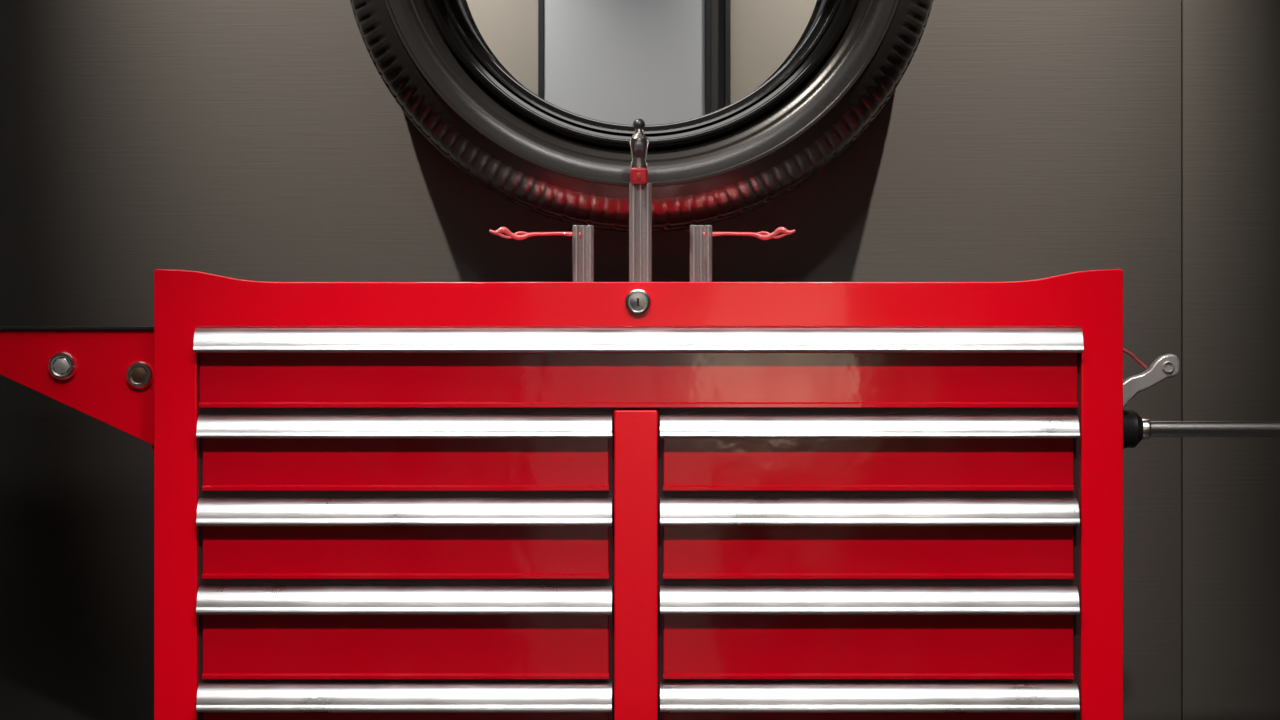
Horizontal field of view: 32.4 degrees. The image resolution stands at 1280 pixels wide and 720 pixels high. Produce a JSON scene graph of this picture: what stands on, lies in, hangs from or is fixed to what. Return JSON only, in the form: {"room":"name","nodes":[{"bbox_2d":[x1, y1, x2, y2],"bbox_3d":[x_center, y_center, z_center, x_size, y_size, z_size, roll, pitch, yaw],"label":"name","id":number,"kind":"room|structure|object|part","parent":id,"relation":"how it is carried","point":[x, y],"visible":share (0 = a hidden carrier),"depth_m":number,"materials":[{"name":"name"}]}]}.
{"room":"bathroom","nodes":[
{"label":"bathroom","id":0,"kind":"room"},
{"bbox_2d":[0,0,1180,719],"bbox_3d":[-0.200,-0.405,2.750,3.000,2.450,0.100,0,0,0],"label":"wall","id":1,"kind":"structure","parent":0,"point":[253,140],"depth_m":2.70,"materials":[{"name":"paint"}]},
{"bbox_2d":[350,0,933,232],"bbox_3d":[0.002,-0.500,2.584,0.697,0.697,0.231,0,0,0],"label":"mirror","id":2,"kind":"object","parent":1,"relation":"attached to","point":[740,103],"visible":0.95,"depth_m":2.50,"materials":[{"name":"rubber"}]},
{"bbox_3d":[0.002,-0.500,2.657,0.451,0.451,0.010,0,0,0],"label":"mirror plate","id":3,"kind":"part","parent":2,"relation":"part of","materials":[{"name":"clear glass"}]},
{"bbox_2d":[1181,0,1279,719],"bbox_3d":[0.982,-0.405,2.696,0.636,2.450,0.008,0,0,0],"label":"wall","id":4,"kind":"structure","parent":1,"relation":"attached to","point":[1230,49],"depth_m":2.69,"materials":[{"name":"grey paint"}]},
{"bbox_3d":[-0.200,0.870,0.950,3.000,0.100,3.500,0,0,0],"label":"floor","id":5,"kind":"structure","parent":0,"visible":0},
{"bbox_2d":[154,269,1122,719],"bbox_3d":[-0.002,0.364,2.410,0.967,0.911,0.459,0,0,0],"label":"tool chest","id":6,"kind":"object","parent":5,"relation":"on","point":[373,500],"visible":1,"depth_m":2.19,"materials":[{"name":"red metal"}]},
{"bbox_2d":[0,326,153,450],"bbox_3d":[-0.618,0.029,2.401,0.265,0.128,0.319,0,0,0],"label":"bracket","id":7,"kind":"object","parent":6,"relation":"attached to","point":[103,373],"visible":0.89,"depth_m":2.25,"materials":[{"name":"red metal"}]},
{"bbox_3d":[-0.234,0.337,2.192,0.412,0.027,0.023,0,0,0],"label":"drawer pull","id":8,"kind":"part","parent":6,"relation":"part of","materials":[{"name":"silver metal"}]},
{"bbox_3d":[-0.234,0.239,2.192,0.412,0.027,0.023,0,0,0],"label":"drawer pull","id":9,"kind":"part","parent":6,"relation":"part of","materials":[{"name":"silver metal"}]},
{"bbox_3d":[-0.234,0.151,2.192,0.412,0.027,0.023,0,0,0],"label":"drawer pull","id":10,"kind":"part","parent":6,"relation":"part of","materials":[{"name":"silver metal"}]},
{"bbox_3d":[-0.234,0.067,2.192,0.412,0.023,0.023,0,0,0],"label":"drawer pull","id":11,"kind":"part","parent":6,"relation":"part of","materials":[{"name":"silver metal"}]},
{"bbox_3d":[-0.234,0.376,2.201,0.406,0.097,0.008,0,0,0],"label":"drawer","id":12,"kind":"part","parent":6,"relation":"part of","materials":[{"name":"red metal"}]},
{"bbox_3d":[-0.234,0.275,2.201,0.406,0.089,0.008,0,0,0],"label":"drawer","id":13,"kind":"part","parent":6,"relation":"part of","materials":[{"name":"red metal"}]},
{"bbox_3d":[-0.234,0.180,2.201,0.406,0.077,0.008,0,0,0],"label":"drawer","id":14,"kind":"part","parent":6,"relation":"part of","materials":[{"name":"red metal"}]},
{"bbox_3d":[-0.234,0.095,2.201,0.406,0.072,0.008,0,0,0],"label":"drawer","id":15,"kind":"part","parent":6,"relation":"part of","materials":[{"name":"red metal"}]},
{"bbox_3d":[-0.002,-0.020,2.192,0.883,0.026,0.023,0,0,0],"label":"drawer pull wide","id":16,"kind":"part","parent":6,"relation":"part of","materials":[{"name":"silver metal"}]},
{"bbox_3d":[-0.002,0.009,2.201,0.877,0.077,0.008,0,0,0],"label":"drawer wide","id":17,"kind":"part","parent":6,"relation":"part of","materials":[{"name":"red metal"}]},
{"bbox_2d":[489,119,795,281],"bbox_3d":[0.003,-0.162,2.360,0.332,0.203,0.121,0,0,0],"label":"faucet","id":18,"kind":"object","parent":6,"relation":"on","point":[640,191],"visible":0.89,"depth_m":2.40,"materials":[{"name":"silver metal"}]},
{"bbox_3d":[-0.119,-0.137,2.387,0.090,0.014,0.007,0,0,-8],"label":"lever","id":19,"kind":"part","parent":18,"relation":"part of","materials":[{"name":"red paint"}]},
{"bbox_3d":[-0.070,-0.104,2.400,0.008,0.086,0.008,0,0,0],"label":"valve rod","id":20,"kind":"part","parent":18,"relation":"part of","materials":[{"name":"silver metal"}]},
{"bbox_3d":[-0.062,-0.104,2.403,0.008,0.086,0.008,0,0,0],"label":"valve rod","id":21,"kind":"part","parent":18,"relation":"part of","materials":[{"name":"silver metal"}]},
{"bbox_3d":[-0.054,-0.104,2.400,0.008,0.086,0.008,0,0,0],"label":"valve rod","id":22,"kind":"part","parent":18,"relation":"part of","materials":[{"name":"silver metal"}]},
{"bbox_3d":[-0.007,-0.127,2.400,0.009,0.132,0.009,0,0,0],"label":"spout riser rod","id":23,"kind":"part","parent":18,"relation":"part of","materials":[{"name":"silver metal"}]},
{"bbox_2d":[634,141,643,157],"bbox_3d":[-0.001,-0.222,2.350,0.010,0.021,0.101,0,0,0],"label":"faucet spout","id":24,"kind":"object","parent":18,"relation":"attached to","point":[638,145],"depth_m":2.30,"materials":[{"name":"metal"}]},
{"bbox_3d":[-0.001,-0.257,2.400,0.013,0.013,0.013,0,0,-38],"label":"spout knob","id":25,"kind":"part","parent":18,"relation":"part of","materials":[{"name":"silver metal"}]},
{"bbox_3d":[0.001,-0.127,2.403,0.009,0.132,0.009,0,0,0],"label":"spout riser rod","id":26,"kind":"part","parent":18,"relation":"part of","materials":[{"name":"silver metal"}]},
{"bbox_3d":[0.008,-0.127,2.400,0.009,0.132,0.009,0,0,0],"label":"spout riser rod","id":27,"kind":"part","parent":18,"relation":"part of","materials":[{"name":"silver metal"}]},
{"bbox_3d":[0.059,-0.104,2.400,0.009,0.086,0.009,0,0,0],"label":"valve rod","id":28,"kind":"part","parent":18,"relation":"part of","materials":[{"name":"silver metal"}]},
{"bbox_3d":[0.067,-0.104,2.403,0.009,0.086,0.009,0,0,0],"label":"valve rod","id":29,"kind":"part","parent":18,"relation":"part of","materials":[{"name":"silver metal"}]},
{"bbox_3d":[0.074,-0.104,2.400,0.009,0.086,0.009,0,0,0],"label":"valve rod","id":30,"kind":"part","parent":18,"relation":"part of","materials":[{"name":"silver metal"}]},
{"bbox_3d":[0.124,-0.137,2.387,0.090,0.014,0.007,0,0,8],"label":"lever","id":31,"kind":"part","parent":18,"relation":"part of","materials":[{"name":"red paint"}]},
{"bbox_3d":[0.228,0.376,2.201,0.410,0.097,0.008,0,0,0],"label":"drawer","id":32,"kind":"part","parent":6,"relation":"part of","materials":[{"name":"red metal"}]},
{"bbox_3d":[0.228,0.275,2.201,0.410,0.089,0.008,0,0,0],"label":"drawer","id":33,"kind":"part","parent":6,"relation":"part of","materials":[{"name":"red metal"}]},
{"bbox_3d":[0.228,0.180,2.201,0.410,0.077,0.008,0,0,0],"label":"drawer","id":34,"kind":"part","parent":6,"relation":"part of","materials":[{"name":"red metal"}]},
{"bbox_3d":[0.228,0.095,2.201,0.410,0.072,0.008,0,0,0],"label":"drawer","id":35,"kind":"part","parent":6,"relation":"part of","materials":[{"name":"red metal"}]},
{"bbox_3d":[0.228,0.337,2.192,0.416,0.027,0.023,0,0,0],"label":"drawer pull","id":36,"kind":"part","parent":6,"relation":"part of","materials":[{"name":"silver metal"}]},
{"bbox_3d":[0.228,0.239,2.192,0.416,0.027,0.023,0,0,0],"label":"drawer pull","id":37,"kind":"part","parent":6,"relation":"part of","materials":[{"name":"silver metal"}]},
{"bbox_3d":[0.228,0.151,2.192,0.416,0.027,0.023,0,0,0],"label":"drawer pull","id":38,"kind":"part","parent":6,"relation":"part of","materials":[{"name":"silver metal"}]},
{"bbox_3d":[0.228,0.067,2.192,0.416,0.023,0.023,0,0,0],"label":"drawer pull","id":39,"kind":"part","parent":6,"relation":"part of","materials":[{"name":"silver metal"}]},
{"bbox_2d":[1123,348,1179,407],"bbox_3d":[0.518,0.021,2.256,0.070,0.068,0.016,0,0,0],"label":"wrench","id":40,"kind":"object","parent":6,"relation":"attached to","point":[1165,366],"visible":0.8,"depth_m":2.25,"materials":[{"name":"metal"}]},
{"bbox_2d":[1162,361,1174,372],"bbox_3d":[0.540,0.007,2.250,0.012,0.012,0.003,0,0,0],"label":"bolt","id":41,"kind":"object","parent":40,"relation":"attached to","point":[1167,366],"depth_m":2.25,"materials":[{"name":"metal"}]},
{"bbox_2d":[1123,409,1279,448],"bbox_3d":[0.696,0.071,2.280,0.428,0.046,0.046,0,0,0],"label":"towel bar","id":42,"kind":"object","parent":6,"relation":"attached to","point":[1136,428],"visible":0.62,"depth_m":2.27,"materials":[{"name":"metal"}]},
{"bbox_2d":[1123,409,1142,448],"bbox_3d":[0.500,0.071,2.280,0.037,0.046,0.046,0,0,0],"label":"socket","id":43,"kind":"object","parent":42,"relation":"attached to","point":[1132,422],"depth_m":2.26,"materials":[{"name":"plastic"}]}
]}

